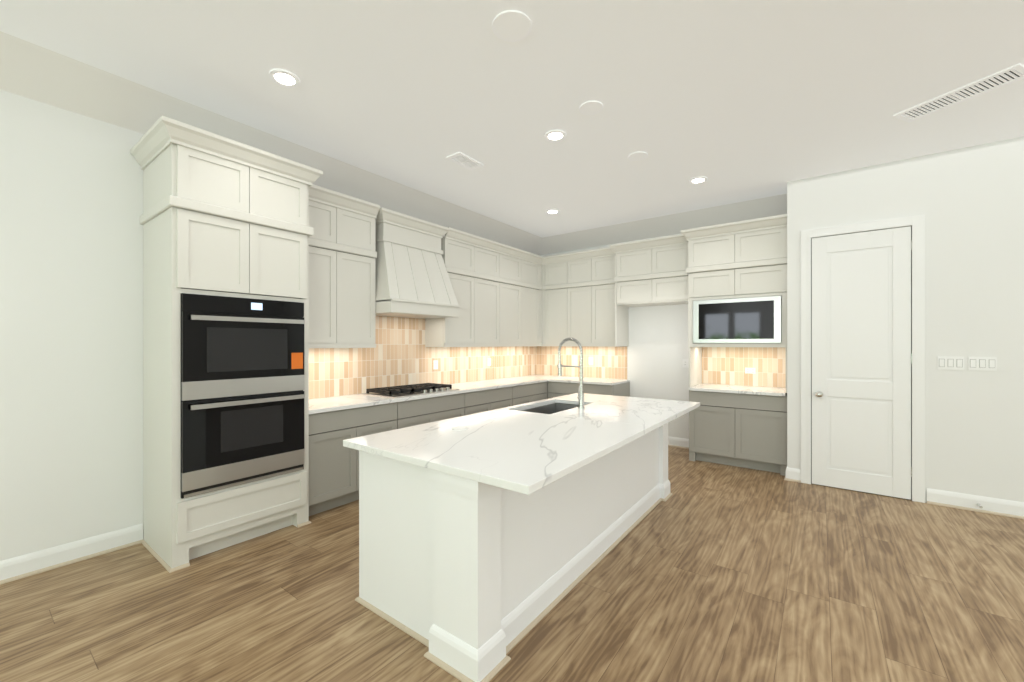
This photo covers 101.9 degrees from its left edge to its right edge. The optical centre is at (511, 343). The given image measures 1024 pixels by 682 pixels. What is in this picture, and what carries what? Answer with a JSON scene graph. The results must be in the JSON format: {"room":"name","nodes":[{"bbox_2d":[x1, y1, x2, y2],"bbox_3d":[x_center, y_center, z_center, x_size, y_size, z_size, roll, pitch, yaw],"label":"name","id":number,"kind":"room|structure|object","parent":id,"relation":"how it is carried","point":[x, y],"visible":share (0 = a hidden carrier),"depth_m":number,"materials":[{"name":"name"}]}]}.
{"room":"kitchen","nodes":[
{"label":"kitchen","id":0,"kind":"room"},
{"bbox_2d":[0,89,444,560],"bbox_3d":[-2.498,-0.135,3.487,0.250,3.150,10.320,0,0,37],"label":"wall","id":1,"kind":"structure","parent":0,"point":[71,331],"depth_m":2.72,"materials":[{"name":"white paint"}]},
{"bbox_2d":[0,523,142,584],"bbox_3d":[-3.996,1.374,1.238,0.027,0.132,4.422,0,0,37],"label":"baseboard","id":2,"kind":"structure","parent":1,"relation":"attached to","point":[26,563],"depth_m":2.71,"materials":[{"name":"white paint"}]},
{"bbox_2d":[309,196,376,347],"bbox_3d":[-1.770,-0.624,3.962,0.349,1.330,0.848,0,0,37],"label":"upper cabinet","id":3,"kind":"object","parent":1,"relation":"attached to","point":[342,253],"depth_m":3.89,"materials":[{"name":"white paint"}]},
{"bbox_2d":[375,207,459,318],"bbox_3d":[-1.129,-0.836,4.612,0.604,1.059,0.958,0,0,37],"label":"wood range hood","id":4,"kind":"object","parent":1,"relation":"attached to","point":[412,279],"visible":0.75,"depth_m":4.42,"materials":[{"name":"white paint"}]},
{"bbox_2d":[309,316,536,398],"bbox_3d":[-0.874,0.113,5.457,0.008,0.844,4.318,0,0,37],"label":"tile backsplash","id":5,"kind":"structure","parent":1,"relation":"attached to","point":[400,354],"depth_m":4.90,"materials":[{"name":"beige tile"}]},
{"bbox_2d":[433,360,437,368],"bbox_3d":[-0.975,0.270,5.307,0.008,0.115,0.075,0,0,37],"label":"electrical outlet plate","id":6,"kind":"object","parent":5,"relation":"attached to","point":[435,362],"depth_m":5.30,"materials":[{"name":"white plastic"}]},
{"bbox_2d":[487,358,490,365],"bbox_3d":[-0.337,0.270,6.166,0.008,0.115,0.075,0,0,37],"label":"electrical outlet plate","id":7,"kind":"object","parent":5,"relation":"attached to","point":[488,359],"depth_m":6.16,"materials":[{"name":"white plastic"}]},
{"bbox_2d":[425,236,480,346],"bbox_3d":[-0.768,-0.624,5.311,0.349,1.330,0.588,0,0,37],"label":"upper cabinet","id":8,"kind":"object","parent":1,"relation":"attached to","point":[461,258],"depth_m":5.21,"materials":[{"name":"white paint"}]},
{"bbox_2d":[481,244,504,346],"bbox_3d":[-0.472,-0.624,5.710,0.349,1.330,0.646,0,0,37],"label":"upper cabinet","id":9,"kind":"object","parent":1,"relation":"attached to","point":[492,261],"depth_m":5.71,"materials":[{"name":"white paint"}]},
{"bbox_2d":[505,252,520,346],"bbox_3d":[-0.159,-0.624,6.132,0.349,1.330,0.646,0,0,37],"label":"upper cabinet","id":10,"kind":"object","parent":1,"relation":"attached to","point":[507,296],"depth_m":6.08,"materials":[{"name":"white paint"}]},
{"bbox_2d":[521,256,544,345],"bbox_3d":[0.179,-0.624,6.545,0.399,1.330,0.659,0,0,37],"label":"upper cabinet","id":11,"kind":"object","parent":1,"relation":"attached to","point":[532,271],"depth_m":6.50,"materials":[{"name":"white paint"}]},
{"bbox_2d":[0,31,786,254],"bbox_3d":[-0.981,-1.620,2.235,3.680,0.180,9.620,0,0,37],"label":"wall","id":12,"kind":"structure","parent":0,"point":[38,73],"depth_m":3.62,"materials":[{"name":"white paint"}]},
{"bbox_2d":[0,446,1023,681],"bbox_3d":[1.215,1.500,0.730,9.500,0.120,10.320,0,0,37],"label":"floor","id":13,"kind":"structure","parent":0,"point":[710,572],"depth_m":2.27,"materials":[{"name":"brown wood"}]},
{"bbox_2d":[130,116,322,567],"bbox_3d":[-2.123,0.028,3.149,0.753,2.825,1.015,0,0,37],"label":"tall cabinet","id":14,"kind":"object","parent":13,"relation":"on","point":[223,216],"visible":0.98,"depth_m":2.85,"materials":[{"name":"white paint"}]},
{"bbox_2d":[142,521,310,572],"bbox_3d":[-2.142,1.431,3.163,0.650,0.018,0.904,0,0,37],"label":"trim","id":15,"kind":"structure","parent":14,"relation":"attached to","point":[167,567],"depth_m":2.75,"materials":[{"name":"beige wood"}]},
{"bbox_2d":[181,293,303,498],"bbox_3d":[-2.114,0.335,3.142,0.679,1.315,0.779,0,0,37],"label":"double wall oven","id":16,"kind":"object","parent":14,"relation":"in","point":[242,391],"visible":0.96,"depth_m":2.91,"materials":[{"name":"black glass"}]},
{"bbox_2d":[309,401,404,515],"bbox_3d":[-1.624,1.005,3.925,0.629,0.870,0.963,0,0,37],"label":"base cabinet","id":17,"kind":"object","parent":13,"relation":"on","point":[333,472],"depth_m":3.59,"materials":[{"name":"grey paint"}]},
{"bbox_2d":[309,375,562,413],"bbox_3d":[-0.613,0.552,5.263,0.656,0.035,4.317,0,0,37],"label":"countertop","id":18,"kind":"structure","parent":17,"relation":"on","point":[327,404],"depth_m":4.23,"materials":[{"name":"stone"}]},
{"bbox_2d":[363,383,458,397],"bbox_3d":[-1.092,0.506,4.585,0.530,0.058,0.910,0,0,37],"label":"gas cooktop","id":19,"kind":"object","parent":18,"relation":"in","point":[401,391],"visible":1,"depth_m":4.43,"materials":[{"name":"black metal"}]},
{"bbox_2d":[405,392,468,426],"bbox_3d":[-1.088,1.005,4.645,0.629,0.870,1.088,0,0,37],"label":"base cabinet","id":20,"kind":"object","parent":13,"relation":"on","point":[426,410],"depth_m":4.47,"materials":[{"name":"grey paint"}]},
{"bbox_2d":[469,387,508,414],"bbox_3d":[-0.522,1.005,5.408,0.629,0.870,1.068,0,0,37],"label":"base cabinet","id":21,"kind":"object","parent":13,"relation":"on","point":[491,399],"depth_m":5.19,"materials":[{"name":"grey paint"}]},
{"bbox_2d":[359,403,669,681],"bbox_3d":[0.313,1.005,3.125,0.936,0.870,2.782,0,0,37],"label":"base cabinet","id":22,"kind":"object","parent":13,"relation":"on","point":[470,579],"visible":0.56,"depth_m":2.10,"materials":[{"name":"white paint"}]},
{"bbox_2d":[355,493,672,681],"bbox_3d":[0.311,1.431,3.126,0.964,0.018,2.806,0,0,37],"label":"trim","id":23,"kind":"structure","parent":22,"relation":"attached to","point":[449,669],"depth_m":2.13,"materials":[{"name":"beige wood"}]},
{"bbox_2d":[343,393,699,494],"bbox_3d":[0.390,0.552,3.049,1.250,0.035,2.780,0,0,37],"label":"countertop","id":24,"kind":"structure","parent":22,"relation":"on","point":[513,448],"depth_m":2.34,"materials":[{"name":"stone"}]},
{"bbox_2d":[452,427,467,429],"bbox_3d":[-0.328,0.533,2.611,0.100,0.004,0.100,0,0,37],"label":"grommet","id":25,"kind":"object","parent":24,"relation":"on","point":[459,428],"visible":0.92,"depth_m":2.60,"materials":[{"name":"white plastic"}]},
{"bbox_2d":[521,403,577,413],"bbox_3d":[0.350,0.686,3.583,0.402,0.228,0.762,0,0,37],"label":"undermount sink","id":26,"kind":"object","parent":24,"relation":"in","point":[552,408],"visible":0.04,"depth_m":3.91,"materials":[{"name":"silver metal"}]},
{"bbox_2d":[557,337,584,408],"bbox_3d":[0.480,0.240,3.477,0.259,0.589,0.105,0,0,37],"label":"pull-down faucet","id":27,"kind":"object","parent":24,"relation":"on","point":[580,397],"visible":1,"depth_m":3.44,"materials":[{"name":"silver metal"}]},
{"bbox_2d":[509,381,548,405],"bbox_3d":[0.036,1.005,6.106,0.693,0.870,0.973,0,0,37],"label":"base cabinet","id":28,"kind":"object","parent":13,"relation":"on","point":[520,394],"depth_m":5.90,"materials":[{"name":"grey paint"}]},
{"bbox_2d":[549,382,629,397],"bbox_3d":[1.122,1.005,6.231,1.069,0.870,0.692,0,0,37],"label":"base cabinet","id":29,"kind":"object","parent":13,"relation":"on","point":[556,389],"depth_m":6.02,"materials":[{"name":"grey paint"}]},
{"bbox_2d":[548,376,629,384],"bbox_3d":[1.154,0.552,6.232,1.018,0.035,0.653,0,0,37],"label":"countertop","id":30,"kind":"structure","parent":29,"relation":"on","point":[567,379],"depth_m":6.07,"materials":[{"name":"stone"}]},
{"bbox_2d":[689,390,786,475],"bbox_3d":[2.766,1.005,5.050,1.017,0.870,0.629,0,0,37],"label":"base cabinet","id":31,"kind":"object","parent":13,"relation":"on","point":[742,430],"visible":0.85,"depth_m":4.78,"materials":[{"name":"grey paint"}]},
{"bbox_2d":[690,383,786,395],"bbox_3d":[2.755,0.552,5.037,0.976,0.035,0.663,0,0,37],"label":"countertop","id":32,"kind":"structure","parent":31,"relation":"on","point":[758,390],"depth_m":4.90,"materials":[{"name":"stone"}]},
{"bbox_2d":[0,0,1023,237],"bbox_3d":[1.215,-1.770,0.730,9.500,0.120,10.320,0,0,37],"label":"ceiling","id":33,"kind":"structure","parent":0,"point":[734,101],"depth_m":2.72,"materials":[{"name":"white paint"}]},
{"bbox_2d":[269,68,299,87],"bbox_3d":[-1.454,-1.704,2.656,0.187,0.011,0.179,0,0,37],"label":"recessed light","id":34,"kind":"object","parent":33,"relation":"in","point":[285,78],"depth_m":2.66,"materials":[{"name":"white plastic"}]},
{"bbox_2d":[446,152,483,169],"bbox_3d":[-0.435,-1.704,3.859,0.186,0.012,0.345,0,0,37],"label":"ceiling vent","id":35,"kind":"object","parent":33,"relation":"in","point":[459,158],"depth_m":3.86,"materials":[{"name":"white metal"}]},
{"bbox_2d":[492,10,530,41],"bbox_3d":[-0.001,-1.705,2.230,0.209,0.010,0.209,0,0,-8],"label":"blank plate","id":36,"kind":"object","parent":33,"relation":"attached to","point":[511,25],"depth_m":2.22,"materials":[{"name":"white plastic"}]},
{"bbox_2d":[546,209,559,213],"bbox_3d":[0.522,-1.704,5.334,0.187,0.011,0.193,0,0,37],"label":"recessed light","id":37,"kind":"object","parent":33,"relation":"in","point":[551,211],"depth_m":5.35,"materials":[{"name":"white plastic"}]},
{"bbox_2d":[545,129,565,141],"bbox_3d":[0.355,-1.704,3.387,0.184,0.011,0.189,0,0,37],"label":"recessed light","id":38,"kind":"object","parent":33,"relation":"in","point":[555,135],"depth_m":3.40,"materials":[{"name":"white plastic"}]},
{"bbox_2d":[579,100,602,114],"bbox_3d":[0.572,-1.705,3.001,0.169,0.010,0.169,0,0,-8],"label":"blank plate","id":39,"kind":"object","parent":33,"relation":"attached to","point":[592,107],"depth_m":2.99,"materials":[{"name":"white plastic"}]},
{"bbox_2d":[628,151,647,160],"bbox_3d":[1.144,-1.705,3.771,0.169,0.010,0.169,0,0,-8],"label":"blank plate","id":40,"kind":"object","parent":33,"relation":"attached to","point":[640,155],"depth_m":3.77,"materials":[{"name":"white plastic"}]},
{"bbox_2d":[689,176,707,183],"bbox_3d":[1.935,-1.704,4.311,0.175,0.011,0.201,0,0,37],"label":"recessed light","id":41,"kind":"object","parent":33,"relation":"in","point":[701,179],"depth_m":4.32,"materials":[{"name":"white plastic"}]},
{"bbox_2d":[893,63,1023,121],"bbox_3d":[3.039,-1.704,2.854,0.605,0.012,0.512,0,0,37],"label":"ceiling vent","id":42,"kind":"object","parent":33,"relation":"in","point":[1003,77],"depth_m":2.82,"materials":[{"name":"white metal"}]},
{"bbox_2d":[539,233,778,438],"bbox_3d":[2.022,-0.135,6.278,3.680,3.150,0.450,0,0,37],"label":"wall","id":43,"kind":"structure","parent":0,"point":[657,350],"depth_m":5.92,"materials":[{"name":"white paint"}]},
{"bbox_2d":[545,260,572,345],"bbox_3d":[0.774,-0.624,6.673,0.545,1.330,0.398,0,0,37],"label":"upper cabinet","id":44,"kind":"object","parent":43,"relation":"attached to","point":[558,273],"depth_m":6.52,"materials":[{"name":"white paint"}]},
{"bbox_2d":[537,346,626,378],"bbox_3d":[1.077,0.288,6.693,1.608,0.493,0.008,0,0,37],"label":"tile backsplash","id":45,"kind":"structure","parent":43,"relation":"attached to","point":[608,362],"depth_m":6.61,"materials":[{"name":"beige tile"}]},
{"bbox_2d":[589,357,592,364],"bbox_3d":[1.246,0.270,6.558,0.075,0.115,0.008,0,0,37],"label":"electrical outlet plate","id":46,"kind":"object","parent":45,"relation":"attached to","point":[590,358],"depth_m":6.55,"materials":[{"name":"white plastic"}]},
{"bbox_2d":[573,256,596,345],"bbox_3d":[1.124,-0.624,6.444,0.531,1.330,0.348,0,0,37],"label":"upper cabinet","id":47,"kind":"object","parent":43,"relation":"attached to","point":[585,267],"depth_m":6.25,"materials":[{"name":"white paint"}]},
{"bbox_2d":[597,252,628,346],"bbox_3d":[1.431,-0.624,6.216,0.474,1.330,0.348,0,0,37],"label":"upper cabinet","id":48,"kind":"object","parent":43,"relation":"attached to","point":[612,323],"depth_m":6.05,"materials":[{"name":"white paint"}]},
{"bbox_2d":[613,240,692,307],"bbox_3d":[2.003,-0.917,5.716,1.000,0.745,0.468,0,0,37],"label":"upper cabinet","id":49,"kind":"object","parent":43,"relation":"attached to","point":[654,275],"depth_m":5.55,"materials":[{"name":"white paint"}]},
{"bbox_2d":[668,436,688,448],"bbox_3d":[2.145,1.374,5.889,0.977,0.132,0.028,0,0,37],"label":"baseboard","id":50,"kind":"structure","parent":43,"relation":"attached to","point":[672,441],"depth_m":5.76,"materials":[{"name":"white paint"}]},
{"bbox_2d":[685,224,786,300],"bbox_3d":[2.760,-0.917,5.042,1.018,0.745,0.648,0,0,37],"label":"upper cabinet","id":51,"kind":"object","parent":43,"relation":"attached to","point":[746,262],"depth_m":4.76,"materials":[{"name":"white paint"}]},
{"bbox_2d":[693,296,781,342],"bbox_3d":[2.739,-0.265,5.015,0.898,0.510,0.621,0,0,37],"label":"built-in microwave","id":52,"kind":"object","parent":51,"relation":"in","point":[749,320],"visible":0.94,"depth_m":4.74,"materials":[{"name":"black glass"}]},
{"bbox_2d":[702,347,785,387],"bbox_3d":[2.952,0.288,5.301,0.977,0.494,0.008,0,0,37],"label":"tile backsplash","id":53,"kind":"structure","parent":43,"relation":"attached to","point":[725,365],"depth_m":5.29,"materials":[{"name":"beige tile"}]},
{"bbox_2d":[745,368,755,373],"bbox_3d":[3.012,0.340,5.246,0.115,0.075,0.008,0,0,37],"label":"electrical outlet plate","id":54,"kind":"object","parent":53,"relation":"attached to","point":[747,370],"depth_m":5.24,"materials":[{"name":"white plastic"}]},
{"bbox_2d":[787,136,1023,501],"bbox_3d":[5.508,-0.135,3.215,5.570,3.150,1.210,0,0,37],"label":"wall","id":55,"kind":"structure","parent":0,"point":[968,202],"depth_m":3.64,"materials":[{"name":"white paint"}]},
{"bbox_2d":[801,214,924,502],"bbox_3d":[3.352,0.134,4.010,0.924,2.612,0.083,0,0,37],"label":"door","id":56,"kind":"structure","parent":55,"relation":"attached to","point":[863,341],"depth_m":4.00,"materials":[{"name":"white paint"}]},
{"bbox_2d":[937,356,963,369],"bbox_3d":[3.875,0.170,3.667,0.165,0.118,0.009,0,0,37],"label":"switch plate","id":57,"kind":"object","parent":55,"relation":"attached to","point":[943,362],"depth_m":3.66,"materials":[{"name":"white plastic"}]},
{"bbox_2d":[926,488,1023,518],"bbox_3d":[5.461,1.374,2.479,4.268,0.132,0.028,0,0,37],"label":"baseboard","id":58,"kind":"structure","parent":55,"relation":"attached to","point":[1014,509],"depth_m":3.57,"materials":[{"name":"white paint"}]},
{"bbox_2d":[968,357,996,370],"bbox_3d":[4.028,0.170,3.554,0.165,0.118,0.009,0,0,37],"label":"switch plate","id":59,"kind":"object","parent":55,"relation":"attached to","point":[974,363],"depth_m":3.55,"materials":[{"name":"white plastic"}]}
]}

